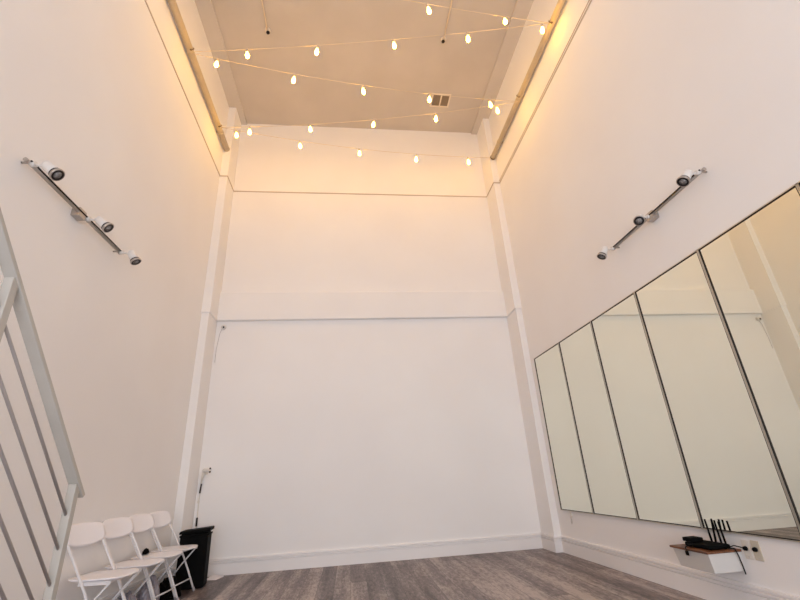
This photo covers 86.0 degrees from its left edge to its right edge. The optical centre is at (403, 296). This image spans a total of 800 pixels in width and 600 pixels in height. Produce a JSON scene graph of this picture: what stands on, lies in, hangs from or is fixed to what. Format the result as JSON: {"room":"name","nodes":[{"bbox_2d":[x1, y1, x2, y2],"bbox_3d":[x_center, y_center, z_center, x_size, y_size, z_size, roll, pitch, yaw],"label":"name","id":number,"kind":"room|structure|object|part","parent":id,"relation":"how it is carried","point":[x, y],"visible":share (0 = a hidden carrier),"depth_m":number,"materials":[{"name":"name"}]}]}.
{"room":"studio","nodes":[
{"label":"studio","id":0,"kind":"room"},
{"bbox_2d":[0,0,228,599],"bbox_3d":[-2.558,-1.860,2.232,0.200,7.446,10.388,0,-23,-7],"label":"wall","id":1,"kind":"structure","parent":0,"point":[92,90],"depth_m":3.77,"materials":[{"name":"paint"}]},
{"bbox_2d":[21,157,141,264],"bbox_3d":[-2.472,-0.605,3.413,0.251,0.153,1.323,0,-23,-7],"label":"track light","id":2,"kind":"object","parent":1,"relation":"attached to","point":[55,173],"visible":1,"depth_m":3.35,"materials":[{"name":"grey metal"}]},
{"bbox_3d":[-2.534,-0.656,3.403,0.013,0.013,1.225,0,-23,-7],"label":"slot rail","id":3,"kind":"part","parent":2,"relation":"part of","materials":[{"name":"grey metal"}]},
{"bbox_2d":[100,569,166,599],"bbox_3d":[-2.224,1.395,0.645,0.036,0.187,9.578,0,-23,-7],"label":"baseboard","id":4,"kind":"structure","parent":1,"relation":"attached to","point":[133,587],"depth_m":4.24,"materials":[{"name":"white paint"}]},
{"bbox_2d":[167,0,229,151],"bbox_3d":[-2.518,-4.424,3.106,0.133,0.104,9.544,0,-23,-7],"label":"ceiling pipe","id":5,"kind":"object","parent":1,"relation":"attached to","point":[173,5],"visible":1,"depth_m":5.97,"materials":[{"name":"brown"}]},
{"bbox_2d":[220,127,485,164],"bbox_3d":[-0.643,-2.518,7.386,4.707,0.294,0.072,2,-24,-13],"label":"string lights","id":6,"kind":"object","parent":5,"relation":"hanging from","point":[236,133],"visible":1,"depth_m":7.32,"materials":[{"name":"white glass"}]},
{"bbox_2d":[221,102,513,134],"bbox_3d":[-0.567,-2.768,6.745,4.759,0.328,0.070,-5,-23,3],"label":"string lights","id":7,"kind":"object","parent":5,"relation":"hanging from","point":[497,109],"visible":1,"depth_m":6.72,"materials":[{"name":"white glass"}]},
{"bbox_2d":[168,107,240,566],"bbox_3d":[-2.948,0.022,6.617,0.144,7.446,0.438,0,-23,-7],"label":"column","id":8,"kind":"structure","parent":1,"relation":"attached to","point":[193,441],"depth_m":6.26,"materials":[{"name":"paint"}]},
{"bbox_2d":[195,0,246,124],"bbox_3d":[-2.559,-5.270,3.709,0.240,0.045,9.998,0,-23,-7],"label":"trim","id":9,"kind":"structure","parent":1,"relation":"attached to","point":[206,10],"depth_m":6.86,"materials":[{"name":"paint"}]},
{"bbox_2d":[145,0,591,196],"bbox_3d":[-0.148,-3.844,3.384,4.921,0.016,9.982,0,-23,-7],"label":"trim","id":10,"kind":"structure","parent":1,"relation":"attached to","point":[145,0],"depth_m":6.67,"materials":[{"name":"beige paint"}]},
{"bbox_2d":[212,0,516,132],"bbox_3d":[-0.240,-5.347,4.024,5.301,0.100,10.388,0,-23,-7],"label":"ceiling","id":11,"kind":"structure","parent":0,"point":[457,67],"depth_m":7.13,"materials":[{"name":"paint"}]},
{"bbox_2d":[241,49,253,58],"bbox_3d":[-2.027,-3.136,5.601,0.159,0.177,0.061,-4,-23,1],"label":"string lights","id":12,"kind":"object","parent":11,"relation":"hanging from","point":[247,54],"depth_m":5.60,"materials":[{"name":"white glass"}]},
{"bbox_2d":[261,0,270,34],"bbox_3d":[-1.877,-4.757,4.935,0.090,0.090,3.685,0,-23,-7],"label":"rod","id":13,"kind":"object","parent":11,"relation":"attached to","point":[267,30],"visible":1,"depth_m":6.47,"materials":[{"name":"beige metal"}]},
{"bbox_3d":[-1.876,-4.787,4.924,0.022,0.022,3.640,0,-23,-7],"label":"rod","id":14,"kind":"part","parent":13,"relation":"part of","materials":[{"name":"beige metal"}]},
{"bbox_2d":[187,52,386,94],"bbox_3d":[-1.534,-2.990,5.874,2.643,0.337,0.064,2,-24,-12],"label":"string lights","id":15,"kind":"object","parent":11,"relation":"hanging from","point":[363,90],"depth_m":5.86,"materials":[{"name":"white glass"}]},
{"bbox_2d":[312,45,320,54],"bbox_3d":[-1.122,-3.177,5.584,0.105,0.175,0.061,-4,-23,1],"label":"string lights","id":16,"kind":"object","parent":11,"relation":"hanging from","point":[316,51],"depth_m":5.58,"materials":[{"name":"white glass"}]},
{"bbox_2d":[391,39,398,48],"bbox_3d":[-0.100,-3.251,5.576,0.091,0.172,0.061,-4,-23,1],"label":"string lights","id":17,"kind":"object","parent":11,"relation":"hanging from","point":[394,45],"depth_m":5.56,"materials":[{"name":"white glass"}]},
{"bbox_2d":[423,93,436,102],"bbox_3d":[0.391,-2.869,6.272,0.199,0.180,0.064,2,-24,-12],"label":"string lights","id":18,"kind":"object","parent":11,"relation":"hanging from","point":[429,99],"depth_m":6.28,"materials":[{"name":"white glass"}]},
{"bbox_2d":[430,93,450,106],"bbox_3d":[0.697,-3.655,8.010,0.350,0.018,0.300,0,-23,-7],"label":"ceiling vent","id":19,"kind":"object","parent":11,"relation":"in","point":[437,100],"visible":0.95,"depth_m":8.01,"materials":[{"name":"beige metal"}]},
{"bbox_2d":[441,0,452,42],"bbox_3d":[0.850,-4.787,5.258,0.090,0.090,3.635,0,-23,-7],"label":"rod","id":20,"kind":"object","parent":11,"relation":"attached to","point":[443,39],"visible":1,"depth_m":6.70,"materials":[{"name":"beige metal"}]},
{"bbox_2d":[465,32,470,42],"bbox_3d":[0.848,-3.334,5.574,0.068,0.191,0.061,-4,-23,1],"label":"string lights","id":21,"kind":"object","parent":11,"relation":"hanging from","point":[468,38],"depth_m":5.57,"materials":[{"name":"white glass"}]},
{"bbox_2d":[192,124,540,558],"bbox_3d":[-0.603,0.124,7.194,4.901,7.446,0.215,0,-23,-7],"label":"wall","id":22,"kind":"structure","parent":0,"point":[319,434],"depth_m":6.64,"materials":[{"name":"paint"}]},
{"bbox_2d":[195,484,201,527],"bbox_3d":[-2.708,2.776,5.672,0.035,0.551,0.024,0,-23,-7],"label":"hanging cable","id":23,"kind":"object","parent":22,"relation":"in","point":[200,484],"visible":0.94,"depth_m":5.68,"materials":[{"name":"beige plastic"}]},
{"bbox_2d":[201,468,210,483],"bbox_3d":[-2.665,2.422,5.794,0.130,0.195,0.094,0,-23,-7],"label":"camera","id":24,"kind":"object","parent":22,"relation":"attached to","point":[205,471],"visible":1,"depth_m":5.79,"materials":[{"name":"beige plastic"}]},
{"bbox_2d":[167,533,542,576],"bbox_3d":[-0.414,3.340,5.495,4.801,0.187,0.446,0,-23,-7],"label":"baseboard","id":25,"kind":"structure","parent":22,"relation":"attached to","point":[420,550],"depth_m":5.67,"materials":[{"name":"white paint"}]},
{"bbox_2d":[217,291,506,321],"bbox_3d":[-0.581,0.153,7.050,4.679,0.474,0.080,0,-23,-7],"label":"beam","id":26,"kind":"structure","parent":22,"relation":"attached to","point":[233,306],"depth_m":6.99,"materials":[{"name":"paint"}]},
{"bbox_2d":[171,548,704,599],"bbox_3d":[0.184,1.590,1.084,5.301,0.100,10.388,0,-23,-7],"label":"floor","id":27,"kind":"structure","parent":0,"point":[530,574],"depth_m":4.42,"materials":[{"name":"brown wood"}]},
{"bbox_2d":[0,208,84,599],"bbox_3d":[-1.601,0.111,1.502,0.100,3.145,2.100,0,-23,-7],"label":"stair railing","id":28,"kind":"object","parent":27,"relation":"on","point":[12,291],"visible":1,"depth_m":1.92,"materials":[{"name":"paint"}]},
{"bbox_3d":[-1.588,0.783,1.439,0.039,1.860,0.039,0,-23,-7],"label":"post","id":29,"kind":"part","parent":28,"relation":"part of","materials":[{"name":"paint"}]},
{"bbox_3d":[-1.653,1.453,1.991,0.039,1.066,0.039,0,-23,-7],"label":"post","id":30,"kind":"part","parent":28,"relation":"part of","materials":[{"name":"metal"}]},
{"bbox_2d":[67,522,139,599],"bbox_3d":[-2.341,2.195,3.311,0.462,0.820,0.472,-2,-23,-3],"label":"folding chair","id":31,"kind":"object","parent":27,"relation":"on","point":[86,533],"visible":0.91,"depth_m":3.38,"materials":[{"name":"white plastic"}]},
{"bbox_3d":[-2.324,2.147,3.103,0.394,0.715,0.024,-2,-23,-3],"label":"leg","id":32,"kind":"part","parent":31,"relation":"part of","materials":[{"name":"white metal"}]},
{"bbox_3d":[-2.550,1.901,3.429,0.080,0.166,0.472,-2,-23,-3],"label":"backrest","id":33,"kind":"part","parent":31,"relation":"part of","materials":[{"name":"white plastic"}]},
{"bbox_3d":[-2.308,2.298,3.071,0.342,0.413,0.018,-2,-23,-3],"label":"leg","id":34,"kind":"part","parent":31,"relation":"part of","materials":[{"name":"white metal"}]},
{"bbox_3d":[-2.309,2.169,3.323,0.395,0.036,0.400,-2,-23,-3],"label":"seat","id":35,"kind":"part","parent":31,"relation":"part of","materials":[{"name":"white plastic"}]},
{"bbox_3d":[-2.266,2.181,3.320,0.230,0.024,0.424,-2,-23,-3],"label":"seat frame","id":36,"kind":"part","parent":31,"relation":"part of","materials":[{"name":"white metal"}]},
{"bbox_3d":[-2.338,2.312,3.490,0.394,0.715,0.024,-2,-23,-3],"label":"leg","id":37,"kind":"part","parent":31,"relation":"part of","materials":[{"name":"white metal"}]},
{"bbox_3d":[-2.320,2.440,3.405,0.342,0.413,0.018,-2,-23,-3],"label":"leg","id":38,"kind":"part","parent":31,"relation":"part of","materials":[{"name":"white metal"}]},
{"bbox_2d":[118,590,136,599],"bbox_3d":[-2.362,2.649,3.651,0.199,0.241,0.298,0,-23,-7],"label":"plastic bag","id":39,"kind":"object","parent":27,"relation":"on","point":[129,596],"visible":0.78,"depth_m":3.67,"materials":[{"name":"grey plastic"}]},
{"bbox_2d":[102,517,163,599],"bbox_3d":[-2.392,2.392,3.768,0.462,0.820,0.472,-2,-23,-2],"label":"folding chair","id":40,"kind":"object","parent":27,"relation":"on","point":[118,527],"visible":0.86,"depth_m":3.87,"materials":[{"name":"white plastic"}]},
{"bbox_3d":[-2.378,2.344,3.560,0.394,0.715,0.024,-2,-23,-2],"label":"leg","id":41,"kind":"part","parent":40,"relation":"part of","materials":[{"name":"white metal"}]},
{"bbox_3d":[-2.601,2.099,3.888,0.080,0.166,0.472,-2,-23,-2],"label":"backrest","id":42,"kind":"part","parent":40,"relation":"part of","materials":[{"name":"white plastic"}]},
{"bbox_3d":[-2.362,2.495,3.527,0.342,0.413,0.018,-2,-23,-2],"label":"leg","id":43,"kind":"part","parent":40,"relation":"part of","materials":[{"name":"white metal"}]},
{"bbox_3d":[-2.360,2.366,3.780,0.395,0.036,0.400,-2,-23,-2],"label":"seat","id":44,"kind":"part","parent":40,"relation":"part of","materials":[{"name":"white plastic"}]},
{"bbox_3d":[-2.388,2.509,3.948,0.394,0.715,0.024,-2,-23,-2],"label":"leg","id":45,"kind":"part","parent":40,"relation":"part of","materials":[{"name":"white metal"}]},
{"bbox_3d":[-2.370,2.637,3.862,0.342,0.413,0.018,-2,-23,-2],"label":"leg","id":46,"kind":"part","parent":40,"relation":"part of","materials":[{"name":"white metal"}]},
{"bbox_2d":[136,575,159,599],"bbox_3d":[-2.419,2.804,4.077,0.197,0.294,0.298,0,-23,-7],"label":"plastic bag","id":47,"kind":"object","parent":27,"relation":"on","point":[143,593],"visible":0.59,"depth_m":4.02,"materials":[{"name":"grey plastic"}]},
{"bbox_2d":[129,514,182,599],"bbox_3d":[-2.446,2.577,4.198,0.462,0.820,0.472,-3,-23,-2],"label":"folding chair","id":48,"kind":"object","parent":27,"relation":"on","point":[142,522],"visible":0.75,"depth_m":4.29,"materials":[{"name":"white plastic"}]},
{"bbox_3d":[-2.433,2.529,3.989,0.394,0.715,0.024,-3,-23,-2],"label":"leg","id":49,"kind":"part","parent":48,"relation":"part of","materials":[{"name":"white metal"}]},
{"bbox_3d":[-2.654,2.285,4.319,0.080,0.166,0.472,-3,-23,-2],"label":"backrest","id":50,"kind":"part","parent":48,"relation":"part of","materials":[{"name":"white plastic"}]},
{"bbox_2d":[142,548,148,554],"bbox_3d":[-2.573,2.548,4.293,0.056,0.052,0.103,0,-23,-7],"label":"pouch","id":51,"kind":"object","parent":48,"relation":"on","point":[145,551],"visible":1,"depth_m":4.27,"materials":[{"name":"fabric"}]},
{"bbox_3d":[-2.413,2.551,4.209,0.395,0.036,0.400,-3,-23,-2],"label":"seat","id":52,"kind":"part","parent":48,"relation":"part of","materials":[{"name":"white plastic"}]},
{"bbox_3d":[-2.439,2.694,4.377,0.394,0.715,0.024,-3,-23,-2],"label":"leg","id":53,"kind":"part","parent":48,"relation":"part of","materials":[{"name":"white metal"}]},
{"bbox_3d":[-2.421,2.822,4.292,0.342,0.413,0.018,-3,-23,-2],"label":"leg","id":54,"kind":"part","parent":48,"relation":"part of","materials":[{"name":"white metal"}]},
{"bbox_2d":[159,576,180,599],"bbox_3d":[-2.447,3.037,4.486,0.247,0.186,0.309,0,-23,-7],"label":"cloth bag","id":55,"kind":"object","parent":27,"relation":"on","point":[164,585],"visible":0.57,"depth_m":4.40,"materials":[{"name":"black fabric"}]},
{"bbox_2d":[149,511,197,599],"bbox_3d":[-2.495,2.759,4.622,0.462,0.820,0.472,-2,-23,-2],"label":"folding chair","id":56,"kind":"object","parent":27,"relation":"on","point":[161,518],"visible":0.7,"depth_m":4.72,"materials":[{"name":"white plastic"}]},
{"bbox_3d":[-2.704,2.467,4.741,0.080,0.166,0.472,-2,-23,-2],"label":"backrest","id":57,"kind":"part","parent":56,"relation":"part of","materials":[{"name":"white plastic"}]},
{"bbox_3d":[-2.481,2.712,4.413,0.394,0.715,0.024,-2,-23,-2],"label":"leg","id":58,"kind":"part","parent":56,"relation":"part of","materials":[{"name":"white metal"}]},
{"bbox_3d":[-2.463,2.734,4.633,0.395,0.036,0.400,-2,-23,-2],"label":"seat","id":59,"kind":"part","parent":56,"relation":"part of","materials":[{"name":"white plastic"}]},
{"bbox_3d":[-2.490,2.877,4.801,0.394,0.715,0.024,-2,-23,-2],"label":"leg","id":60,"kind":"part","parent":56,"relation":"part of","materials":[{"name":"white metal"}]},
{"bbox_3d":[-2.473,3.005,4.716,0.342,0.413,0.018,-2,-23,-2],"label":"leg","id":61,"kind":"part","parent":56,"relation":"part of","materials":[{"name":"white metal"}]},
{"bbox_2d":[175,526,214,589],"bbox_3d":[-2.420,3.020,4.975,0.335,0.596,0.288,2,-24,-14],"label":"bin","id":62,"kind":"object","parent":27,"relation":"on","point":[198,561],"visible":0.89,"depth_m":4.88,"materials":[{"name":"black plastic"}]},
{"bbox_3d":[-2.435,2.776,5.078,0.335,0.066,0.288,2,-24,-14],"label":"lid","id":63,"kind":"part","parent":62,"relation":"part of","materials":[{"name":"black plastic"}]},
{"bbox_2d":[207,575,223,579],"bbox_3d":[-2.313,3.446,5.258,0.162,0.020,0.217,-6,-23,6],"label":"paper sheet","id":64,"kind":"object","parent":27,"relation":"on","point":[213,577],"visible":0.86,"depth_m":5.25,"materials":[{"name":"white paper"}]},
{"bbox_2d":[489,0,799,596],"bbox_3d":[2.502,-1.897,2.875,0.200,7.446,10.388,0,-23,-7],"label":"wall","id":65,"kind":"structure","parent":0,"point":[643,94],"depth_m":4.13,"materials":[{"name":"paint"}]},
{"bbox_2d":[471,0,533,134],"bbox_3d":[2.080,-5.304,4.298,0.250,0.045,9.998,0,-23,-7],"label":"trim","id":66,"kind":"structure","parent":65,"relation":"attached to","point":[522,8],"depth_m":7.24,"materials":[{"name":"paint"}]},
{"bbox_2d":[477,118,560,535],"bbox_3d":[1.815,-0.015,7.215,0.138,7.446,0.453,0,-23,-7],"label":"column","id":67,"kind":"structure","parent":65,"relation":"attached to","point":[541,475],"depth_m":6.80,"materials":[{"name":"paint"}]},
{"bbox_2d":[502,23,548,33],"bbox_3d":[1.600,-3.444,5.592,0.604,0.185,0.061,-4,-23,1],"label":"string lights","id":68,"kind":"object","parent":65,"relation":"hanging from","point":[542,30],"depth_m":5.62,"materials":[{"name":"white glass"}]},
{"bbox_2d":[490,0,565,159],"bbox_3d":[2.209,-4.462,3.697,0.133,0.104,9.524,0,-23,-7],"label":"ceiling pipe","id":69,"kind":"object","parent":65,"relation":"attached to","point":[560,3],"visible":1,"depth_m":6.32,"materials":[{"name":"brown"}]},
{"bbox_2d":[405,0,547,24],"bbox_3d":[-0.357,-3.545,5.050,4.703,0.271,0.072,2,-24,-13],"label":"string lights","id":70,"kind":"object","parent":69,"relation":"hanging from","point":[427,5],"visible":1,"depth_m":5.34,"materials":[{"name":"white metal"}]},
{"bbox_2d":[426,4,430,13],"bbox_3d":[0.310,-3.477,5.193,0.053,0.165,0.052,0,-23,-7],"label":"bulb","id":71,"kind":"object","parent":70,"relation":"attached to","point":[428,9],"depth_m":5.16,"materials":[{"name":"beige glass"}]},
{"bbox_2d":[499,0,589,180],"bbox_3d":[2.307,-3.989,3.510,0.018,0.010,9.544,0,-23,-7],"label":"trim","id":72,"kind":"structure","parent":65,"relation":"attached to","point":[589,0],"depth_m":5.83,"materials":[{"name":"beige paint"}]},
{"bbox_2d":[534,343,592,513],"bbox_3d":[2.063,1.700,5.630,0.030,2.026,0.822,0,-23,-7],"label":"wall mirror","id":73,"kind":"object","parent":65,"relation":"attached to","point":[569,473],"visible":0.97,"depth_m":5.59,"materials":[{"name":"clear glass"}]},
{"bbox_2d":[558,321,637,519],"bbox_3d":[2.156,1.376,4.877,0.030,2.026,0.822,0,-23,-7],"label":"wall mirror","id":74,"kind":"object","parent":65,"relation":"attached to","point":[610,494],"visible":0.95,"depth_m":4.83,"materials":[{"name":"clear glass"}]},
{"bbox_2d":[590,292,702,528],"bbox_3d":[2.249,1.051,4.123,0.030,2.026,0.822,0,-23,-7],"label":"wall mirror","id":75,"kind":"object","parent":65,"relation":"attached to","point":[660,488],"visible":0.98,"depth_m":4.06,"materials":[{"name":"clear glass"}]},
{"bbox_2d":[597,167,706,259],"bbox_3d":[2.162,-0.686,3.855,0.245,0.153,1.298,0,-23,-7],"label":"track light","id":76,"kind":"object","parent":65,"relation":"attached to","point":[687,176],"visible":1,"depth_m":3.79,"materials":[{"name":"grey metal"}]},
{"bbox_3d":[2.221,-0.739,3.860,0.013,0.013,1.200,0,-23,-7],"label":"slot rail","id":77,"kind":"part","parent":76,"relation":"part of","materials":[{"name":"grey metal"}]},
{"bbox_2d":[540,533,799,599],"bbox_3d":[2.549,1.441,1.441,0.136,0.187,9.988,0,-23,-7],"label":"baseboard","id":78,"kind":"structure","parent":65,"relation":"attached to","point":[700,584],"depth_m":3.73,"materials":[{"name":"white paint"}]},
{"bbox_2d":[669,544,744,573],"bbox_3d":[2.252,1.942,3.187,0.272,0.137,0.389,0,-23,-7],"label":"wall shelf","id":79,"kind":"object","parent":65,"relation":"attached to","point":[718,561],"visible":0.84,"depth_m":3.05,"materials":[{"name":"paint"}]},
{"bbox_2d":[685,519,745,573],"bbox_3d":[2.278,1.842,3.169,0.201,0.333,0.302,0,-23,-7],"label":"router","id":80,"kind":"object","parent":79,"relation":"on","point":[705,544],"visible":0.97,"depth_m":3.16,"materials":[{"name":"black plastic"}]},
{"bbox_2d":[682,536,702,541],"bbox_3d":[2.217,1.860,3.287,0.100,0.028,0.100,0,-23,-7],"label":"modem","id":81,"kind":"object","parent":80,"relation":"on","point":[686,538],"visible":1,"depth_m":3.25,"materials":[{"name":"black plastic"}]},
{"bbox_3d":[2.345,1.869,3.029,0.097,0.169,0.044,-10,-24,15],"label":"power cord","id":82,"kind":"part","parent":80,"relation":"part of","materials":[{"name":"black plastic"}]},
{"bbox_2d":[634,250,799,541],"bbox_3d":[2.342,0.726,3.370,0.030,2.026,0.822,0,-23,-7],"label":"wall mirror","id":83,"kind":"object","parent":65,"relation":"attached to","point":[735,481],"visible":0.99,"depth_m":3.28,"materials":[{"name":"silver glass"}]},
{"bbox_2d":[740,540,754,559],"bbox_3d":[2.395,1.773,3.001,0.033,0.116,0.068,0,-23,-7],"label":"wall outlet","id":84,"kind":"object","parent":65,"relation":"attached to","point":[746,546],"visible":1,"depth_m":3.00,"materials":[{"name":"beige plastic"}]},
{"bbox_2d":[697,184,799,527],"bbox_3d":[2.436,0.401,2.617,0.030,2.026,0.822,0,-23,-7],"label":"wall mirror","id":85,"kind":"object","parent":65,"relation":"attached to","point":[752,268],"visible":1,"depth_m":2.81,"materials":[{"name":"silver glass"}]},
{"bbox_2d":[750,540,764,561],"bbox_3d":[2.404,1.739,2.929,0.033,0.120,0.068,0,-23,-7],"label":"wall outlet","id":86,"kind":"object","parent":65,"relation":"attached to","point":[756,549],"visible":1,"depth_m":2.92,"materials":[{"name":"beige plastic"}]}
]}

